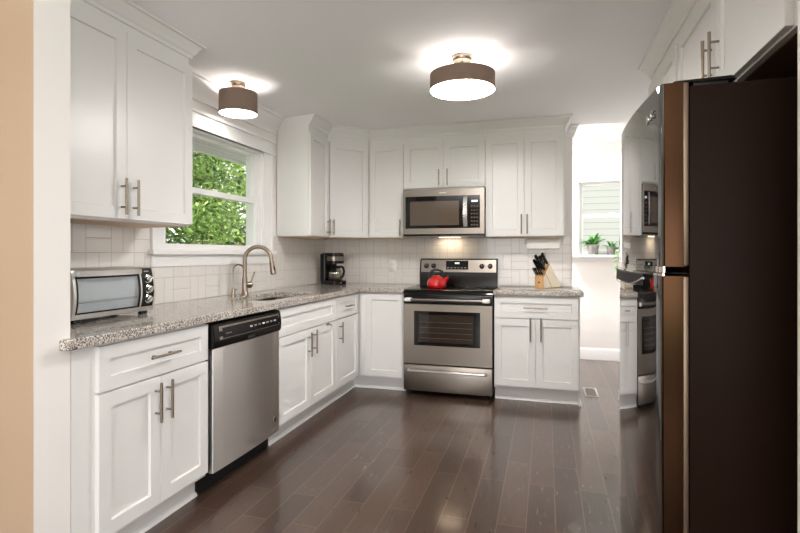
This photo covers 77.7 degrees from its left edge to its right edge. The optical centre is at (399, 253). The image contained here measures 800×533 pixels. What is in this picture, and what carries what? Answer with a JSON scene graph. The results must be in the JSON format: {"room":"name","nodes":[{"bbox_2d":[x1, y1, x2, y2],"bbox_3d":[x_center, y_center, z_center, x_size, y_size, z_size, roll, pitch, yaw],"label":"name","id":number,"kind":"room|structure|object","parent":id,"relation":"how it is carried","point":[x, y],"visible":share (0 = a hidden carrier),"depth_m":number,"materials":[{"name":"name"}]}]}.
{"room":"kitchen","nodes":[
{"label":"kitchen","id":0,"kind":"room"},
{"bbox_2d":[0,0,69,532],"bbox_3d":[-2.116,0.019,1.985,1.912,2.392,0.133,0,0,16],"label":"wall","id":1,"kind":"structure","parent":0,"point":[34,34],"depth_m":1.68,"materials":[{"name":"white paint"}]},
{"bbox_2d":[154,99,309,304],"bbox_3d":[-1.331,0.019,3.678,0.140,2.392,3.560,0,0,16],"label":"wall","id":2,"kind":"structure","parent":0,"point":[196,104],"depth_m":4.00,"materials":[{"name":"white paint"}]},
{"bbox_2d":[70,0,205,227],"bbox_3d":[-1.433,-0.662,2.386,0.392,1.025,1.018,0,0,16],"label":"upper cabinet","id":3,"kind":"object","parent":2,"relation":"attached to","point":[131,71],"visible":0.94,"depth_m":2.36,"materials":[{"name":"white paint"}]},
{"bbox_2d":[148,107,276,266],"bbox_3d":[-1.331,-0.439,3.589,0.188,1.035,1.400,0,0,16],"label":"window","id":4,"kind":"structure","parent":2,"relation":"in","point":[258,199],"depth_m":3.77,"materials":[{"name":"white paint"}]},
{"bbox_2d":[192,138,245,162],"bbox_3d":[-1.555,-0.915,4.014,0.480,0.020,7.200,0,0,16],"label":"soffit","id":5,"kind":"structure","parent":2,"relation":"attached to","point":[196,143],"depth_m":4.35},
{"bbox_2d":[192,147,245,165],"bbox_3d":[-1.805,-0.965,4.088,0.040,0.160,7.200,0,0,16],"label":"fascia","id":6,"kind":"object","parent":5,"relation":"attached to","point":[193,148],"depth_m":4.53,"materials":[{"name":"white paint"}]},
{"bbox_2d":[192,69,284,135],"bbox_3d":[-1.238,-1.102,3.590,0.090,0.150,1.475,0,0,16],"label":"trim","id":7,"kind":"structure","parent":2,"relation":"attached to","point":[205,90],"depth_m":3.46,"materials":[{"name":"white paint"}]},
{"bbox_2d":[277,113,332,237],"bbox_3d":[-0.836,-0.662,4.394,0.382,1.025,0.391,0,0,16],"label":"upper cabinet","id":8,"kind":"object","parent":2,"relation":"attached to","point":[302,140],"visible":0.96,"depth_m":4.25,"materials":[{"name":"white paint"}]},
{"bbox_2d":[70,223,572,303],"bbox_3d":[-0.093,-0.142,3.251,2.476,0.885,3.438,0,0,16],"label":"wall tiles","id":9,"kind":"structure","parent":2,"relation":"attached to","point":[296,260],"depth_m":4.57,"materials":[{"name":"white tile"}]},
{"bbox_2d":[389,260,395,271],"bbox_3d":[-0.073,0.120,5.024,0.072,0.116,0.008,0,0,16],"label":"outlet","id":10,"kind":"object","parent":9,"relation":"attached to","point":[392,263],"visible":1,"depth_m":5.02,"materials":[{"name":"white plastic"}]},
{"bbox_2d":[308,124,371,239],"bbox_3d":[-0.571,-0.662,4.824,0.648,1.025,0.668,0,0,16],"label":"upper cabinet","id":11,"kind":"object","parent":2,"relation":"attached to","point":[348,146],"visible":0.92,"depth_m":4.64,"materials":[{"name":"white paint"}]},
{"bbox_2d":[145,359,621,532],"bbox_3d":[-0.212,1.245,1.216,6.000,0.060,10.090,0,0,16],"label":"floor","id":12,"kind":"structure","parent":0,"point":[372,460],"depth_m":2.77,"materials":[{"name":"brown wood"}]},
{"bbox_2d":[70,324,207,532],"bbox_3d":[-1.336,0.778,2.208,0.658,0.875,0.730,0,0,16],"label":"base cabinet","id":13,"kind":"object","parent":12,"relation":"on","point":[139,405],"visible":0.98,"depth_m":2.05,"materials":[{"name":"white paint"}]},
{"bbox_2d":[195,309,280,494],"bbox_3d":[-1.134,0.779,2.881,0.629,0.872,0.662,0,0,16],"label":"dishwasher","id":14,"kind":"object","parent":12,"relation":"on","point":[243,360],"visible":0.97,"depth_m":2.71,"materials":[{"name":"silver metal"}]},
{"bbox_2d":[268,297,335,445],"bbox_3d":[-0.917,0.778,3.632,0.658,0.875,0.890,0,0,16],"label":"base cabinet","id":15,"kind":"object","parent":12,"relation":"on","point":[307,333],"visible":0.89,"depth_m":3.49,"materials":[{"name":"white paint"}]},
{"bbox_2d":[59,283,419,350],"bbox_3d":[-0.777,0.320,3.423,1.046,0.039,3.474,0,0,16],"label":"countertop","id":16,"kind":"structure","parent":15,"relation":"on","point":[163,317],"depth_m":2.59,"materials":[{"name":"stone"}]},
{"bbox_2d":[70,267,155,323],"bbox_3d":[-1.423,0.183,2.337,0.297,0.232,0.455,0,0,16],"label":"toaster oven","id":17,"kind":"object","parent":16,"relation":"on","point":[95,292],"visible":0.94,"depth_m":2.28,"materials":[{"name":"silver metal"}]},
{"bbox_2d":[230,264,243,296],"bbox_3d":[-1.149,0.185,3.495,0.084,0.230,0.066,0,0,30],"label":"water tap","id":18,"kind":"object","parent":16,"relation":"on","point":[233,293],"visible":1,"depth_m":3.49,"materials":[{"name":"silver metal"}]},
{"bbox_2d":[241,245,276,295],"bbox_3d":[-1.028,0.116,3.621,0.255,0.367,0.076,0,0,-7],"label":"kitchen faucet","id":19,"kind":"object","parent":16,"relation":"on","point":[245,284],"visible":1,"depth_m":3.60,"materials":[{"name":"silver metal"}]},
{"bbox_2d":[254,297,287,300],"bbox_3d":[-0.911,0.431,3.548,0.384,0.180,0.714,0,0,16],"label":"sink","id":20,"kind":"object","parent":16,"relation":"in","point":[272,298],"visible":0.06,"depth_m":3.85,"materials":[{"name":"grey metal"}]},
{"bbox_2d":[320,253,345,284],"bbox_3d":[-0.663,0.145,4.915,0.308,0.310,0.170,0,0,42],"label":"coffee maker","id":21,"kind":"object","parent":16,"relation":"on","point":[328,261],"visible":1,"depth_m":4.86,"materials":[{"name":"black plastic"}]},
{"bbox_2d":[327,293,357,404],"bbox_3d":[-0.707,0.778,4.343,0.658,0.875,0.590,0,0,16],"label":"base cabinet","id":22,"kind":"object","parent":12,"relation":"on","point":[346,320],"visible":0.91,"depth_m":4.21,"materials":[{"name":"white paint"}]},
{"bbox_2d":[354,292,405,390],"bbox_3d":[-0.118,0.778,4.715,0.501,0.875,0.620,0,0,16],"label":"base cabinet","id":23,"kind":"object","parent":12,"relation":"on","point":[380,314],"visible":0.84,"depth_m":4.42,"materials":[{"name":"white paint"}]},
{"bbox_2d":[403,258,498,398],"bbox_3d":[0.479,0.630,4.480,0.768,1.171,0.718,0,0,16],"label":"range","id":24,"kind":"object","parent":12,"relation":"on","point":[449,331],"visible":0.94,"depth_m":4.20,"materials":[{"name":"silver metal"}]},
{"bbox_2d":[427,268,448,287],"bbox_3d":[0.330,0.217,4.470,0.175,0.176,0.175,0,0,-37],"label":"kettle","id":25,"kind":"object","parent":24,"relation":"on","point":[436,281],"visible":1,"depth_m":4.42,"materials":[{"name":"red metal"}]},
{"bbox_2d":[403,285,498,296],"bbox_3d":[0.486,0.330,4.498,0.763,0.046,0.658,0,0,16],"label":"cooktop","id":26,"kind":"object","parent":24,"relation":"in","point":[422,290],"depth_m":4.25,"materials":[{"name":"black glass"}]},
{"bbox_2d":[494,295,581,406],"bbox_3d":[1.197,0.778,4.314,0.692,0.875,0.670,0,0,16],"label":"base cabinet","id":27,"kind":"object","parent":12,"relation":"on","point":[537,338],"visible":0.97,"depth_m":4.04,"materials":[{"name":"white paint"}]},
{"bbox_2d":[493,286,583,296],"bbox_3d":[1.200,0.320,4.314,0.704,0.039,0.646,0,0,16],"label":"countertop","id":28,"kind":"structure","parent":27,"relation":"on","point":[501,290],"depth_m":4.08,"materials":[{"name":"stone"}]},
{"bbox_2d":[535,264,559,287],"bbox_3d":[1.319,0.193,4.435,0.251,0.214,0.094,0,0,-38],"label":"knife block","id":29,"kind":"object","parent":28,"relation":"on","point":[549,279],"visible":0.94,"depth_m":4.37,"materials":[{"name":"brown wood"}]},
{"bbox_2d":[539,260,545,270],"bbox_3d":[1.243,0.099,4.335,0.090,0.100,0.023,0,0,-38],"label":"knife","id":30,"kind":"object","parent":29,"relation":"in","point":[540,261],"visible":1,"depth_m":4.32,"materials":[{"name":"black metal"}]},
{"bbox_2d":[541,252,547,264],"bbox_3d":[1.270,0.042,4.359,0.102,0.112,0.023,0,0,-38],"label":"knife","id":31,"kind":"object","parent":29,"relation":"in","point":[542,253],"visible":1,"depth_m":4.34,"materials":[{"name":"black metal"}]},
{"bbox_2d":[583,387,598,396],"bbox_3d":[1.673,1.212,4.356,0.110,0.006,0.280,0,0,16],"label":"floor vent","id":32,"kind":"object","parent":12,"relation":"in","point":[589,392],"visible":1,"depth_m":4.34,"materials":[{"name":"beige metal"}]},
{"bbox_2d":[615,75,797,532],"bbox_3d":[1.269,0.350,1.784,0.880,1.730,0.902,0,0,16],"label":"refrigerator","id":33,"kind":"object","parent":12,"relation":"on","point":[706,276],"visible":1,"depth_m":1.43,"materials":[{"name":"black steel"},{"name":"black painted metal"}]},
{"bbox_2d":[130,0,672,128],"bbox_3d":[-0.401,-1.277,0.573,6.000,0.200,8.750,0,0,16],"label":"ceiling","id":34,"kind":"structure","parent":0,"point":[364,64],"depth_m":2.90,"materials":[{"name":"white paint"}]},
{"bbox_2d":[219,81,257,118],"bbox_3d":[-1.113,-1.070,3.420,0.256,0.214,0.256,0,0,16],"label":"ceiling light","id":35,"kind":"object","parent":34,"relation":"attached to","point":[236,101],"visible":1,"depth_m":3.33,"materials":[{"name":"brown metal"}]},
{"bbox_2d":[219,109,256,118],"bbox_3d":[-1.113,-0.968,3.420,0.250,0.004,0.250,0,0,16],"label":"diffuser","id":36,"kind":"object","parent":35,"relation":"attached to","point":[231,113],"depth_m":3.42,"materials":[{"name":"white glass"}]},
{"bbox_2d":[430,53,494,100],"bbox_3d":[0.372,-1.071,2.967,0.386,0.211,0.386,0,0,16],"label":"ceiling light","id":37,"kind":"object","parent":34,"relation":"attached to","point":[461,80],"visible":1,"depth_m":2.87,"materials":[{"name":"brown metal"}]},
{"bbox_2d":[431,80,494,99],"bbox_3d":[0.372,-0.980,2.967,0.380,0.004,0.380,0,0,16],"label":"diffuser","id":38,"kind":"object","parent":37,"relation":"attached to","point":[442,89],"depth_m":2.95,"materials":[{"name":"white glass"}]},
{"bbox_2d":[357,137,571,292],"bbox_3d":[0.409,0.019,4.958,2.476,2.392,0.120,0,0,16],"label":"wall","id":39,"kind":"structure","parent":0,"point":[568,140],"depth_m":4.56,"materials":[{"name":"white paint"}]},
{"bbox_2d":[369,127,412,238],"bbox_3d":[-0.096,-0.662,4.833,0.354,1.025,0.382,0,0,16],"label":"upper cabinet","id":40,"kind":"object","parent":39,"relation":"attached to","point":[386,145],"visible":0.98,"depth_m":4.70,"materials":[{"name":"white paint"}]},
{"bbox_2d":[402,121,485,189],"bbox_3d":[0.439,-0.885,4.675,0.758,0.580,0.382,0,0,16],"label":"upper cabinet","id":41,"kind":"object","parent":39,"relation":"attached to","point":[451,155],"visible":0.95,"depth_m":4.53,"materials":[{"name":"white paint"}]},
{"bbox_2d":[403,187,485,237],"bbox_3d":[0.436,-0.371,4.639,0.740,0.428,0.453,0,0,16],"label":"microwave","id":42,"kind":"object","parent":41,"relation":"attached to","point":[455,212],"visible":0.99,"depth_m":4.46,"materials":[{"name":"silver metal"}]},
{"bbox_2d":[485,114,572,237],"bbox_3d":[1.156,-0.662,4.464,0.736,1.025,0.382,0,0,16],"label":"upper cabinet","id":43,"kind":"object","parent":39,"relation":"attached to","point":[525,157],"visible":0.98,"depth_m":4.33,"materials":[{"name":"white paint"}]},
{"bbox_2d":[524,237,562,244],"bbox_3d":[1.278,-0.110,4.431,0.340,0.080,0.050,0,0,16],"label":"paper towel holder","id":44,"kind":"object","parent":43,"relation":"attached to","point":[524,237],"visible":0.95,"depth_m":4.41,"materials":[{"name":"white plastic"}]},
{"bbox_2d":[527,238,559,248],"bbox_3d":[1.276,-0.090,4.431,0.280,0.094,0.095,0,0,16],"label":"paper towel roll","id":45,"kind":"object","parent":44,"relation":"hanging from","point":[554,243],"visible":1,"depth_m":4.39,"materials":[{"name":"white paper"}]},
{"bbox_2d":[565,124,578,139],"bbox_3d":[1.577,-1.121,4.588,0.126,0.100,0.170,0,0,16],"label":"trim","id":46,"kind":"structure","parent":39,"relation":"attached to","point":[571,131],"depth_m":4.53,"materials":[{"name":"white paint"}]},
{"bbox_2d":[572,151,618,348],"bbox_3d":[1.750,-0.028,5.928,2.700,2.487,0.140,0,0,16],"label":"wall","id":47,"kind":"structure","parent":0,"point":[596,279],"depth_m":5.71,"materials":[{"name":"white paint"}]},
{"bbox_2d":[572,174,618,260],"bbox_3d":[2.418,-0.406,5.647,0.940,0.982,0.298,0,0,16],"label":"window","id":48,"kind":"structure","parent":47,"relation":"in","point":[578,182],"depth_m":5.75,"materials":[{"name":"white paint"}]},
{"bbox_2d":[578,233,604,254],"bbox_3d":[2.183,-0.115,5.644,0.302,0.247,0.301,0,0,33],"label":"potted plant","id":49,"kind":"object","parent":48,"relation":"on","point":[592,245],"visible":1,"depth_m":5.58,"materials":[{"name":"green plant"}]},
{"bbox_2d":[601,241,618,254],"bbox_3d":[2.354,-0.072,5.561,0.232,0.162,0.218,0,0,16],"label":"potted plant","id":50,"kind":"object","parent":48,"relation":"on","point":[611,248],"visible":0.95,"depth_m":5.55,"materials":[{"name":"green plant"}]},
{"bbox_2d":[613,247,618,269],"bbox_3d":[2.456,0.046,5.504,0.182,0.279,0.202,0,0,16],"label":"trailing plant","id":51,"kind":"object","parent":48,"relation":"on","point":[617,248],"visible":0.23,"depth_m":5.48,"materials":[{"name":"green plant"}]},
{"bbox_2d":[572,141,618,152],"bbox_3d":[1.658,-1.222,5.846,2.550,0.100,0.070,0,0,16],"label":"trim","id":52,"kind":"structure","parent":47,"relation":"attached to","point":[606,145],"depth_m":5.68,"materials":[{"name":"white paint"}]},
{"bbox_2d":[580,348,617,360],"bbox_3d":[1.666,1.150,5.873,2.550,0.130,0.014,0,0,16],"label":"baseboard","id":53,"kind":"structure","parent":47,"relation":"attached to","point":[585,353],"depth_m":5.69,"materials":[{"name":"white paint"}]},
{"bbox_2d":[572,122,627,142],"bbox_3d":[2.103,-1.328,5.178,3.800,0.113,1.500,0,0,16],"label":"ceiling","id":54,"kind":"structure","parent":0,"point":[602,132],"depth_m":5.20,"materials":[{"name":"white paint"}]},
{"bbox_2d":[798,0,799,532],"bbox_3d":[1.815,0.019,0.827,1.892,2.392,0.133,0,0,16],"label":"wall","id":55,"kind":"structure","parent":0,"point":[798,0],"depth_m":1.15,"materials":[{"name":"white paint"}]},
{"bbox_3d":[2.288,-0.028,3.226,0.140,2.487,4.740,0,0,16],"label":"wall","id":56,"kind":"structure","parent":0,"visible":0},
{"bbox_2d":[639,15,680,96],"bbox_3d":[1.719,-0.705,2.697,0.650,0.940,0.764,0,0,16],"label":"upper cabinet","id":57,"kind":"object","parent":56,"relation":"attached to","point":[660,62],"visible":0.21,"depth_m":2.66,"materials":[{"name":"white paint"}]},
{"bbox_2d":[666,0,797,81],"bbox_3d":[1.425,-0.883,1.700,0.650,0.584,1.312,0,0,16],"label":"upper cabinet","id":58,"kind":"object","parent":56,"relation":"attached to","point":[747,40],"visible":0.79,"depth_m":1.68,"materials":[{"name":"white paint"}]},
{"label":"outside","id":59,"kind":"structure","parent":0,"visible":0},
{"bbox_3d":[-4.178,2.140,11.459,70.000,0.050,70.000,0,0,16],"label":"ground","id":60,"kind":"structure","parent":59,"visible":0},
{"bbox_2d":[166,152,245,244],"bbox_3d":[-4.356,-0.750,8.894,4.745,5.760,4.531,0,0,-13],"label":"tree","id":61,"kind":"object","parent":60,"relation":"on","point":[201,173],"visible":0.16,"depth_m":8.92,"materials":[{"name":"green plant"}]},
{"bbox_2d":[166,197,245,244],"bbox_3d":[-7.594,0.036,13.807,17.418,4.162,2.863,0,0,-38],"label":"hedge","id":62,"kind":"object","parent":60,"relation":"on","point":[173,237],"visible":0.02,"depth_m":14.94,"materials":[{"name":"green plant"}]},
{"bbox_2d":[171,151,245,245],"bbox_3d":[-5.712,-1.454,14.567,6.698,7.168,6.617,0,0,16],"label":"tree","id":63,"kind":"object","parent":60,"relation":"on","point":[241,211],"visible":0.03,"depth_m":13.78,"materials":[{"name":"green plant"}]},
{"bbox_2d":[583,185,618,250],"bbox_3d":[4.952,-1.235,10.959,8.800,6.700,4.600,0,0,16],"label":"house","id":64,"kind":"structure","parent":60,"relation":"on","point":[596,199],"depth_m":9.32,"materials":[{"name":"white"}]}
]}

